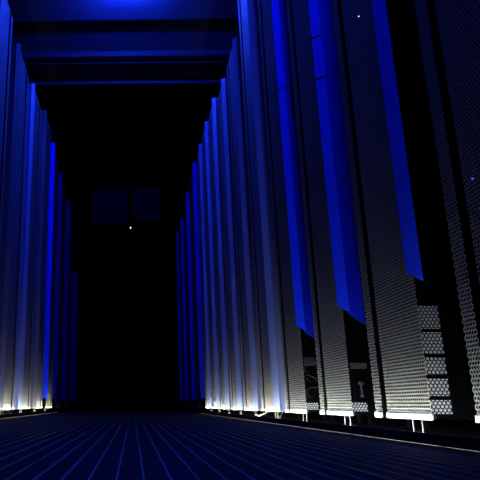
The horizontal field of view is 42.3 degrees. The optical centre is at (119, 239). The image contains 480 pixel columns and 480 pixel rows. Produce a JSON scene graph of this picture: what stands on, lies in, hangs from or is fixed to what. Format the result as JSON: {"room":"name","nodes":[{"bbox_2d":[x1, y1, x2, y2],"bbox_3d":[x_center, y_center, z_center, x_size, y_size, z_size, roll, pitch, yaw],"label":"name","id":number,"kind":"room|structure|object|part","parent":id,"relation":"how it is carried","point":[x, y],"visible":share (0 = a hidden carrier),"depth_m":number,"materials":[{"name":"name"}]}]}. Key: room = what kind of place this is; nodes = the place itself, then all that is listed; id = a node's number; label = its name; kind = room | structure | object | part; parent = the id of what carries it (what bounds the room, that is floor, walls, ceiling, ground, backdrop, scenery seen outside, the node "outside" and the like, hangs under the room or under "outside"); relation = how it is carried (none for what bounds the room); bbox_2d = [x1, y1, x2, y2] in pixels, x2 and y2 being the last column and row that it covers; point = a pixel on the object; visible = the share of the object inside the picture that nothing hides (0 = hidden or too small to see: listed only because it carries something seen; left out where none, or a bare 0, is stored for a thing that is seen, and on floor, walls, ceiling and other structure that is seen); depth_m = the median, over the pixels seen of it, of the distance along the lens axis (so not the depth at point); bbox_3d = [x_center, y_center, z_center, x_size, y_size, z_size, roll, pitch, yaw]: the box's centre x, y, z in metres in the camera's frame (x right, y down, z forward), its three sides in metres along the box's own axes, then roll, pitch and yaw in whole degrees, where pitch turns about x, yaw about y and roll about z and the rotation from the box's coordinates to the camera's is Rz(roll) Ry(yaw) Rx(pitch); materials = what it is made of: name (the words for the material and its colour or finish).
{"room":"server room","nodes":[
{"label":"server room","id":0,"kind":"room"},
{"bbox_2d":[7,0,239,79],"bbox_3d":[-0.037,-2.312,2.526,3.850,0.100,6.250,0,-15,1],"label":"ceiling","id":1,"kind":"structure","parent":0,"point":[38,25],"depth_m":4.82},
{"bbox_2d":[21,50,230,59],"bbox_3d":[0.020,-1.579,5.113,3.850,0.050,0.040,0,-15,1],"label":"trim","id":2,"kind":"structure","parent":1,"relation":"attached to","point":[153,53],"depth_m":5.10,"materials":[{"name":"metal"}]},
{"bbox_2d":[24,57,228,65],"bbox_3d":[0.022,-1.552,5.210,3.850,0.050,0.030,0,-15,1],"label":"trim","id":3,"kind":"structure","parent":1,"relation":"attached to","point":[224,60],"depth_m":5.20,"materials":[{"name":"metal"}]},
{"bbox_2d":[28,78,226,86],"bbox_3d":[0.029,-1.459,5.550,3.850,0.050,0.035,0,-15,1],"label":"trim","id":4,"kind":"structure","parent":1,"relation":"attached to","point":[155,81],"depth_m":5.54,"materials":[{"name":"metal"}]},
{"bbox_2d":[35,189,213,408],"bbox_3d":[0.133,0.815,10.092,3.850,3.900,0.100,0,-15,1],"label":"wall","id":5,"kind":"structure","parent":0,"point":[127,343],"depth_m":9.94,"materials":[{"name":"black paint"}]},
{"bbox_2d":[35,85,220,189],"bbox_3d":[0.081,-1.587,8.132,3.850,0.100,4.950,0,-15,1],"label":"ceiling","id":6,"kind":"structure","parent":0,"point":[126,123],"depth_m":8.28,"materials":[{"name":"black paint"}]},
{"bbox_2d":[91,151,159,232],"bbox_3d":[0.088,-0.721,8.750,0.970,1.245,0.500,0,-15,1],"label":"hanging sign","id":7,"kind":"object","parent":6,"relation":"hanging from","point":[112,211],"visible":1,"depth_m":8.47,"materials":[{"name":"metal"}]},
{"bbox_3d":[0.103,-0.984,8.822,0.716,0.700,0.016,0,-15,1],"label":"hanger rod","id":8,"kind":"part","parent":7,"relation":"part of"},
{"bbox_2d":[0,409,479,479],"bbox_3d":[-0.010,1.254,4.116,4.200,0.100,11.400,0,-15,1],"label":"floor","id":9,"kind":"structure","parent":0,"point":[130,467],"depth_m":1.02,"materials":[{"name":"tile"}]},
{"bbox_2d":[0,0,12,249],"bbox_3d":[-1.172,-0.307,3.189,1.011,2.422,0.596,0,-15,1],"label":"rack","id":10,"kind":"object","parent":9,"relation":"on","point":[6,18],"visible":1,"depth_m":3.50,"materials":[{"name":"metal"}]},
{"bbox_3d":[-0.677,-0.317,3.228,0.002,2.352,0.290,0,-15,1],"label":"wide door","id":11,"kind":"part","parent":10,"relation":"part of","materials":[{"name":"grey"}]},
{"bbox_2d":[4,413,23,417],"bbox_3d":[-0.617,1.006,3.440,0.036,0.022,0.600,0,-15,1],"label":"light strip","id":12,"kind":"object","parent":9,"relation":"on","point":[12,415],"visible":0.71,"depth_m":3.42,"materials":[{"name":"black"}]},
{"bbox_2d":[0,43,28,413],"bbox_3d":[-1.159,-0.125,3.761,1.011,2.372,0.596,0,-15,1],"label":"rack","id":13,"kind":"object","parent":9,"relation":"on","point":[11,234],"visible":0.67,"depth_m":3.77,"materials":[{"name":"metal"}]},
{"bbox_3d":[-0.660,-0.078,4.005,0.002,2.302,0.055,0,-15,1],"label":"narrow door","id":14,"kind":"part","parent":13,"relation":"part of","materials":[{"name":"grey metal"}]},
{"bbox_2d":[0,110,50,413],"bbox_3d":[-1.134,0.124,4.937,1.011,2.512,0.596,0,-15,1],"label":"rack","id":15,"kind":"object","parent":9,"relation":"on","point":[36,393],"visible":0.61,"depth_m":4.92,"materials":[{"name":"metal"}]},
{"bbox_3d":[-0.640,0.115,4.976,0.002,2.442,0.290,0,-15,1],"label":"wide door","id":16,"kind":"part","parent":15,"relation":"part of","materials":[{"name":"grey"}]},
{"bbox_3d":[-0.635,0.171,5.181,0.002,2.442,0.055,0,-15,1],"label":"narrow door","id":17,"kind":"part","parent":15,"relation":"part of","materials":[{"name":"grey metal"}]},
{"bbox_2d":[13,83,40,412],"bbox_3d":[-1.147,0.009,4.346,1.011,2.422,0.596,0,-15,1],"label":"rack","id":18,"kind":"object","parent":9,"relation":"on","point":[22,386],"visible":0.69,"depth_m":4.32,"materials":[{"name":"metal"}]},
{"bbox_3d":[-0.652,0.000,4.385,0.002,2.352,0.290,0,-15,1],"label":"wide door","id":19,"kind":"part","parent":18,"relation":"part of","materials":[{"name":"grey"}]},
{"bbox_3d":[-0.648,0.056,4.590,0.002,2.352,0.055,0,-15,1],"label":"narrow door","id":20,"kind":"part","parent":18,"relation":"part of","materials":[{"name":"grey metal"}]},
{"bbox_2d":[4,142,58,412],"bbox_3d":[-1.122,0.297,5.512,1.011,2.482,0.596,0,-15,1],"label":"rack","id":21,"kind":"object","parent":9,"relation":"on","point":[53,185],"visible":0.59,"depth_m":5.50,"materials":[{"name":"metal"}]},
{"bbox_3d":[-0.627,0.288,5.550,0.002,2.412,0.290,0,-15,1],"label":"wide door","id":22,"kind":"part","parent":21,"relation":"part of","materials":[{"name":"grey metal"}]},
{"bbox_3d":[-0.623,0.344,5.755,0.002,2.412,0.055,0,-15,1],"label":"narrow door","id":23,"kind":"part","parent":21,"relation":"part of","materials":[{"name":"grey"}]},
{"bbox_2d":[24,412,38,415],"bbox_3d":[-0.605,1.164,4.019,0.036,0.022,0.600,0,-15,1],"label":"light strip","id":24,"kind":"object","parent":9,"relation":"on","point":[25,413],"visible":0.79,"depth_m":3.97,"materials":[{"name":"black"}]},
{"bbox_2d":[18,173,66,411],"bbox_3d":[-1.108,0.499,6.156,1.011,2.432,0.746,0,-15,1],"label":"rack","id":25,"kind":"object","parent":9,"relation":"on","point":[61,196],"visible":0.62,"depth_m":6.16,"materials":[{"name":"metal"}]},
{"bbox_3d":[-0.613,0.493,6.205,0.002,2.362,0.364,0,-15,1],"label":"wide door","id":26,"kind":"part","parent":25,"relation":"part of","materials":[{"name":"grey"}]},
{"bbox_3d":[-0.607,0.563,6.462,0.002,2.362,0.068,0,-15,1],"label":"narrow door","id":27,"kind":"part","parent":25,"relation":"part of","materials":[{"name":"grey metal"}]},
{"bbox_2d":[38,411,49,414],"bbox_3d":[-0.592,1.322,4.597,0.036,0.022,0.600,0,-15,1],"label":"light strip","id":28,"kind":"object","parent":9,"relation":"on","point":[40,412],"visible":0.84,"depth_m":4.57,"materials":[{"name":"black"}]},
{"bbox_2d":[31,201,72,410],"bbox_3d":[-1.091,0.729,6.922,1.011,2.392,0.746,0,-15,1],"label":"rack","id":29,"kind":"object","parent":9,"relation":"on","point":[66,343],"visible":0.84,"depth_m":6.91,"materials":[{"name":"metal"}]},
{"bbox_3d":[-0.596,0.723,6.971,0.002,2.322,0.364,0,-15,1],"label":"wide door","id":30,"kind":"part","parent":29,"relation":"part of","materials":[{"name":"grey metal"}]},
{"bbox_3d":[-0.591,0.793,7.228,0.002,2.322,0.068,0,-15,1],"label":"narrow door","id":31,"kind":"part","parent":29,"relation":"part of","materials":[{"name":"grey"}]},
{"bbox_2d":[45,272,79,409],"bbox_3d":[-1.069,1.313,7.861,1.011,1.762,0.746,0,-15,1],"label":"rack","id":32,"kind":"object","parent":9,"relation":"on","point":[73,378],"visible":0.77,"depth_m":7.81,"materials":[{"name":"metal"}]},
{"bbox_3d":[-0.574,1.307,7.910,0.002,1.692,0.364,0,-15,1],"label":"wide door","id":33,"kind":"part","parent":32,"relation":"part of","materials":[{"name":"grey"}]},
{"bbox_2d":[174,232,208,409],"bbox_3d":[1.260,1.040,7.891,1.011,2.305,0.776,0,-15,1],"label":"rack","id":34,"kind":"object","parent":9,"relation":"on","point":[176,244],"visible":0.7,"depth_m":7.89,"materials":[{"name":"metal"}]},
{"bbox_3d":[0.773,1.112,8.229,0.002,2.235,0.071,0,-15,1],"label":"narrow door","id":35,"kind":"part","parent":34,"relation":"part of","materials":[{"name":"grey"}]},
{"bbox_3d":[0.767,1.039,7.962,0.002,2.235,0.379,0,-15,1],"label":"wide door","id":36,"kind":"part","parent":34,"relation":"part of","materials":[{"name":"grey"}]},
{"bbox_2d":[178,219,217,410],"bbox_3d":[1.244,0.862,7.131,1.011,2.247,0.776,0,-15,1],"label":"rack","id":37,"kind":"object","parent":9,"relation":"on","point":[185,386],"visible":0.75,"depth_m":7.14,"materials":[{"name":"metal"}]},
{"bbox_3d":[0.757,0.935,7.469,0.002,2.177,0.071,0,-15,1],"label":"narrow door","id":38,"kind":"part","parent":37,"relation":"part of","materials":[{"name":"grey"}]},
{"bbox_3d":[0.751,0.862,7.202,0.002,2.177,0.379,0,-15,1],"label":"wide door","id":39,"kind":"part","parent":37,"relation":"part of","materials":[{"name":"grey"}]},
{"bbox_2d":[183,192,227,411],"bbox_3d":[1.227,0.622,6.388,1.011,2.317,0.776,0,-15,1],"label":"rack","id":40,"kind":"object","parent":9,"relation":"on","point":[186,209],"visible":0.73,"depth_m":6.40,"materials":[{"name":"metal"}]},
{"bbox_3d":[0.741,0.695,6.726,0.002,2.247,0.071,0,-15,1],"label":"narrow door","id":41,"kind":"part","parent":40,"relation":"part of","materials":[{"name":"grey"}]},
{"bbox_3d":[0.735,0.622,6.459,0.002,2.247,0.379,0,-15,1],"label":"wide door","id":42,"kind":"part","parent":40,"relation":"part of","materials":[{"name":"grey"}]},
{"bbox_2d":[189,162,242,412],"bbox_3d":[1.211,0.406,5.639,1.011,2.338,0.776,0,-15,1],"label":"rack","id":43,"kind":"object","parent":9,"relation":"on","point":[193,186],"visible":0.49,"depth_m":5.66,"materials":[{"name":"metal"}]},
{"bbox_3d":[0.724,0.479,5.977,0.002,2.268,0.071,0,-15,1],"label":"narrow door","id":44,"kind":"part","parent":43,"relation":"part of","materials":[{"name":"grey metal"}]},
{"bbox_3d":[0.719,0.406,5.710,0.002,2.268,0.379,0,-15,1],"label":"wide door","id":45,"kind":"part","parent":43,"relation":"part of","materials":[{"name":"grey"}]},
{"bbox_2d":[212,412,220,416],"bbox_3d":[0.637,1.126,3.880,0.036,0.022,0.451,0,-15,1],"label":"light strip","id":46,"kind":"object","parent":9,"relation":"on","point":[213,413],"visible":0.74,"depth_m":3.87,"materials":[{"name":"black"}]},
{"bbox_2d":[197,143,253,413],"bbox_3d":[1.198,0.271,5.038,1.011,2.282,0.448,0,-15,1],"label":"rack","id":47,"kind":"object","parent":9,"relation":"on","point":[200,179],"visible":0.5,"depth_m":5.02,"materials":[{"name":"metal"}]},
{"bbox_3d":[0.708,0.307,5.240,0.002,2.212,0.041,0,-15,1],"label":"narrow door","id":48,"kind":"part","parent":47,"relation":"part of","materials":[{"name":"grey metal"}]},
{"bbox_3d":[0.705,0.265,5.086,0.002,2.212,0.217,0,-15,1],"label":"wide door","id":49,"kind":"part","parent":47,"relation":"part of","materials":[{"name":"grey metal"}]},
{"bbox_2d":[221,413,232,417],"bbox_3d":[0.627,1.007,3.444,0.036,0.022,0.451,0,-15,1],"label":"light strip","id":50,"kind":"object","parent":9,"relation":"on","point":[228,415],"visible":0.76,"depth_m":3.42,"materials":[{"name":"black"}]},
{"bbox_2d":[202,121,266,414],"bbox_3d":[1.189,0.155,4.601,1.011,2.275,0.448,0,-15,1],"label":"rack","id":51,"kind":"object","parent":9,"relation":"on","point":[216,403],"visible":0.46,"depth_m":4.59,"materials":[{"name":"metal"}]},
{"bbox_3d":[0.699,0.191,4.803,0.002,2.205,0.041,0,-15,1],"label":"narrow door","id":52,"kind":"part","parent":51,"relation":"part of","materials":[{"name":"grey metal"}]},
{"bbox_3d":[0.696,0.149,4.650,0.002,2.205,0.217,0,-15,1],"label":"wide door","id":53,"kind":"part","parent":51,"relation":"part of","materials":[{"name":"grey metal"}]},
{"bbox_2d":[0,409,479,479],"bbox_3d":[0.035,1.236,4.242,1.063,0.001,11.395,0,-15,1],"label":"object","id":54,"kind":"object","parent":9,"relation":"on","point":[40,419],"depth_m":0.96,"materials":[{"name":"metal"}]},
{"bbox_2d":[233,414,249,419],"bbox_3d":[0.618,0.888,3.009,0.036,0.022,0.451,0,-15,1],"label":"light strip","id":55,"kind":"object","parent":9,"relation":"on","point":[235,416],"visible":0.82,"depth_m":2.98,"materials":[{"name":"black"}]},
{"bbox_2d":[209,97,282,415],"bbox_3d":[1.179,0.055,4.161,1.011,2.235,0.448,0,-15,1],"label":"rack","id":56,"kind":"object","parent":9,"relation":"on","point":[224,369],"visible":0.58,"depth_m":4.15,"materials":[{"name":"metal"}]},
{"bbox_3d":[0.690,0.091,4.363,0.002,2.165,0.041,0,-15,1],"label":"narrow door","id":57,"kind":"part","parent":56,"relation":"part of","materials":[{"name":"grey"}]},
{"bbox_3d":[0.686,0.049,4.209,0.002,2.165,0.217,0,-15,1],"label":"wide door","id":58,"kind":"part","parent":56,"relation":"part of","materials":[{"name":"grey metal"}]},
{"bbox_2d":[217,78,302,417],"bbox_3d":[1.170,-0.013,3.712,1.011,2.130,0.448,0,-15,1],"label":"rack","id":59,"kind":"object","parent":9,"relation":"on","point":[229,236],"visible":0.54,"depth_m":3.71,"materials":[{"name":"metal"}]},
{"bbox_3d":[0.680,0.022,3.913,0.002,2.060,0.041,0,-15,1],"label":"narrow door","id":60,"kind":"part","parent":59,"relation":"part of","materials":[{"name":"grey"}]},
{"bbox_3d":[0.677,-0.019,3.760,0.002,2.060,0.217,0,-15,1],"label":"wide door","id":61,"kind":"part","parent":59,"relation":"part of","materials":[{"name":"grey metal"}]},
{"bbox_2d":[249,416,270,422],"bbox_3d":[0.608,0.768,2.573,0.036,0.022,0.451,0,-15,1],"label":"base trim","id":62,"kind":"structure","parent":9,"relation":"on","point":[251,418],"depth_m":2.56,"materials":[{"name":"black metal"}]},
{"bbox_2d":[270,418,301,427],"bbox_3d":[0.599,0.649,2.138,0.036,0.022,0.451,0,-15,1],"label":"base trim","id":63,"kind":"structure","parent":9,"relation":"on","point":[286,422],"depth_m":2.10,"materials":[{"name":"black metal"}]},
{"bbox_2d":[300,421,352,434],"bbox_3d":[0.590,0.530,1.703,0.036,0.022,0.451,0,-15,1],"label":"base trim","id":64,"kind":"structure","parent":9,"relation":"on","point":[328,427],"depth_m":1.66,"materials":[{"name":"black metal"}]},
{"bbox_3d":[0.590,0.540,1.700,0.036,0.001,0.451,0,-15,1],"label":"plate","id":65,"kind":"part","parent":64,"relation":"part of","materials":[{"name":"black metal"}]},
{"bbox_2d":[257,0,420,427],"bbox_3d":[1.141,-0.511,2.444,1.012,2.422,0.448,0,-15,1],"label":"rack","id":66,"kind":"object","parent":9,"relation":"on","point":[301,385],"visible":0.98,"depth_m":2.36,"materials":[{"name":"metal"}]},
{"bbox_3d":[0.652,-0.476,2.646,0.002,2.352,0.041,0,-15,1],"label":"narrow door","id":67,"kind":"part","parent":66,"relation":"part of","materials":[{"name":"grey"}]},
{"bbox_3d":[0.648,-0.518,2.492,0.002,2.352,0.217,0,-15,1],"label":"wide door","id":68,"kind":"part","parent":66,"relation":"part of","materials":[{"name":"grey"}]},
{"bbox_3d":[0.693,-0.552,2.384,0.024,0.150,0.007,0,-15,1],"label":"latch handle","id":69,"kind":"part","parent":66,"relation":"part of","materials":[{"name":"metal"}]},
{"bbox_2d":[304,357,315,365],"bbox_3d":[0.672,0.431,2.124,0.042,0.030,0.002,0,-15,1],"label":"vent grille","id":70,"kind":"object","parent":66,"relation":"attached to","point":[308,361],"depth_m":2.12,"materials":[{"name":"grey metal"}]},
{"bbox_2d":[306,403,318,409],"bbox_3d":[0.668,0.578,2.084,0.042,0.023,0.002,0,-15,1],"label":"vent grille","id":71,"kind":"object","parent":66,"relation":"attached to","point":[309,406],"depth_m":2.08,"materials":[{"name":"grey metal"}]},
{"bbox_2d":[227,37,460,419],"bbox_3d":[1.160,-0.132,3.276,1.011,2.130,0.448,0,-15,1],"label":"rack","id":72,"kind":"object","parent":9,"relation":"on","point":[246,288],"visible":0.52,"depth_m":3.26,"materials":[{"name":"metal"}]},
{"bbox_3d":[0.671,-0.097,3.478,0.002,2.060,0.041,0,-15,1],"label":"narrow door","id":73,"kind":"part","parent":72,"relation":"part of","materials":[{"name":"grey"}]},
{"bbox_3d":[0.667,-0.139,3.324,0.002,2.060,0.217,0,-15,1],"label":"wide door","id":74,"kind":"part","parent":72,"relation":"part of","materials":[{"name":"grey metal"}]},
{"bbox_2d":[238,0,473,422],"bbox_3d":[1.151,-0.347,2.867,1.011,2.328,0.448,0,-15,1],"label":"rack","id":75,"kind":"object","parent":9,"relation":"on","point":[271,363],"visible":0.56,"depth_m":2.82,"materials":[{"name":"metal"}]},
{"bbox_3d":[0.661,-0.311,3.069,0.002,2.259,0.041,0,-15,1],"label":"narrow door","id":76,"kind":"part","parent":75,"relation":"part of","materials":[{"name":"grey metal"}]},
{"bbox_3d":[0.658,-0.353,2.915,0.002,2.259,0.217,0,-15,1],"label":"wide door","id":77,"kind":"part","parent":75,"relation":"part of","materials":[{"name":"grey metal"}]},
{"bbox_2d":[286,0,437,428],"bbox_3d":[1.131,-0.630,2.009,1.012,2.422,0.448,0,-15,1],"label":"rack","id":78,"kind":"object","parent":9,"relation":"on","point":[345,374],"visible":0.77,"depth_m":1.89,"materials":[{"name":"metal"}]},
{"bbox_3d":[0.642,-0.595,2.210,0.002,2.352,0.041,0,-15,1],"label":"narrow door","id":79,"kind":"part","parent":78,"relation":"part of","materials":[{"name":"grey metal"}]},
{"bbox_3d":[0.639,-0.637,2.057,0.002,2.352,0.217,0,-15,1],"label":"wide door","id":80,"kind":"part","parent":78,"relation":"part of","materials":[{"name":"grey metal"}]},
{"bbox_2d":[350,363,366,368],"bbox_3d":[0.667,0.352,1.678,0.046,0.017,0.002,0,-15,1],"label":"vent grille","id":81,"kind":"object","parent":78,"relation":"attached to","point":[352,365],"depth_m":1.68,"materials":[{"name":"grey metal"}]},
{"bbox_2d":[352,403,367,410],"bbox_3d":[0.659,0.459,1.649,0.042,0.023,0.002,0,-15,1],"label":"vent grille","id":82,"kind":"object","parent":78,"relation":"attached to","point":[355,406],"depth_m":1.65,"materials":[{"name":"grey metal"}]},
{"bbox_3d":[0.668,0.413,1.658,0.012,0.042,0.008,0,-15,1],"label":"door handle","id":83,"kind":"part","parent":78,"relation":"part of","materials":[{"name":"grey metal"}]},
{"bbox_2d":[349,426,445,446],"bbox_3d":[0.580,0.411,1.267,0.036,0.022,0.451,0,-15,1],"label":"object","id":84,"kind":"object","parent":9,"relation":"on","point":[420,438],"visible":0.87,"depth_m":1.21,"materials":[{"name":"black metal"}]},
{"bbox_3d":[0.580,0.421,1.264,0.036,0.001,0.451,0,-15,1],"label":"plate","id":85,"kind":"part","parent":84,"relation":"part of","materials":[{"name":"black metal"}]},
{"bbox_2d":[331,0,477,431],"bbox_3d":[1.122,-0.750,1.573,1.011,2.422,0.448,0,-15,1],"label":"rack","id":86,"kind":"object","parent":9,"relation":"on","point":[421,370],"visible":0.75,"depth_m":1.41,"materials":[{"name":"metal"}]},
{"bbox_3d":[0.633,-0.714,1.775,0.002,2.352,0.041,0,-15,1],"label":"narrow door","id":87,"kind":"part","parent":86,"relation":"part of","materials":[{"name":"grey metal"}]},
{"bbox_3d":[0.629,-0.756,1.621,0.002,2.352,0.217,0,-15,1],"label":"wide door","id":88,"kind":"part","parent":86,"relation":"part of","materials":[{"name":"grey metal"}]},
{"bbox_2d":[417,306,440,328],"bbox_3d":[0.649,0.163,1.262,0.042,0.048,0.002,0,-15,1],"label":"vent grille","id":89,"kind":"object","parent":86,"relation":"attached to","point":[429,316],"depth_m":1.26,"materials":[{"name":"grey metal"}]},
{"bbox_2d":[421,332,443,353],"bbox_3d":[0.649,0.214,1.248,0.042,0.044,0.002,0,-15,1],"label":"vent grille","id":90,"kind":"object","parent":86,"relation":"attached to","point":[432,342],"depth_m":1.25,"materials":[{"name":"grey metal"}]},
{"bbox_2d":[424,357,446,373],"bbox_3d":[0.649,0.259,1.236,0.042,0.035,0.002,0,-15,1],"label":"vent grille","id":91,"kind":"object","parent":86,"relation":"attached to","point":[433,365],"depth_m":1.24,"materials":[{"name":"grey metal"}]},
{"bbox_2d":[427,379,449,395],"bbox_3d":[0.649,0.301,1.224,0.042,0.034,0.002,0,-15,1],"label":"vent grille","id":92,"kind":"object","parent":86,"relation":"attached to","point":[436,387],"depth_m":1.22,"materials":[{"name":"grey metal"}]},
{"bbox_2d":[430,400,452,413],"bbox_3d":[0.649,0.338,1.214,0.042,0.027,0.002,0,-15,1],"label":"vent grille","id":93,"kind":"object","parent":86,"relation":"attached to","point":[437,406],"depth_m":1.21,"materials":[{"name":"grey metal"}]},
{"bbox_2d":[414,0,479,422],"bbox_3d":[1.113,-0.869,1.138,1.011,2.422,0.448,0,-15,1],"label":"rack","id":94,"kind":"object","parent":9,"relation":"on","point":[449,29],"visible":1,"depth_m":1.12,"materials":[{"name":"metal"}]},
{"bbox_3d":[0.620,-0.875,1.186,0.002,2.352,0.217,0,-15,1],"label":"wide door","id":95,"kind":"part","parent":94,"relation":"part of","materials":[{"name":"grey metal"}]},
{"bbox_2d":[439,435,479,452],"bbox_3d":[0.571,0.292,0.832,0.036,0.022,0.451,0,-15,1],"label":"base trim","id":96,"kind":"structure","parent":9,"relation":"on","point":[462,443],"depth_m":0.99,"materials":[{"name":"black metal"}]},
{"bbox_3d":[0.571,0.302,0.829,0.036,0.001,0.451,0,-15,1],"label":"plate","id":97,"kind":"part","parent":96,"relation":"part of","materials":[{"name":"black"}]}
]}

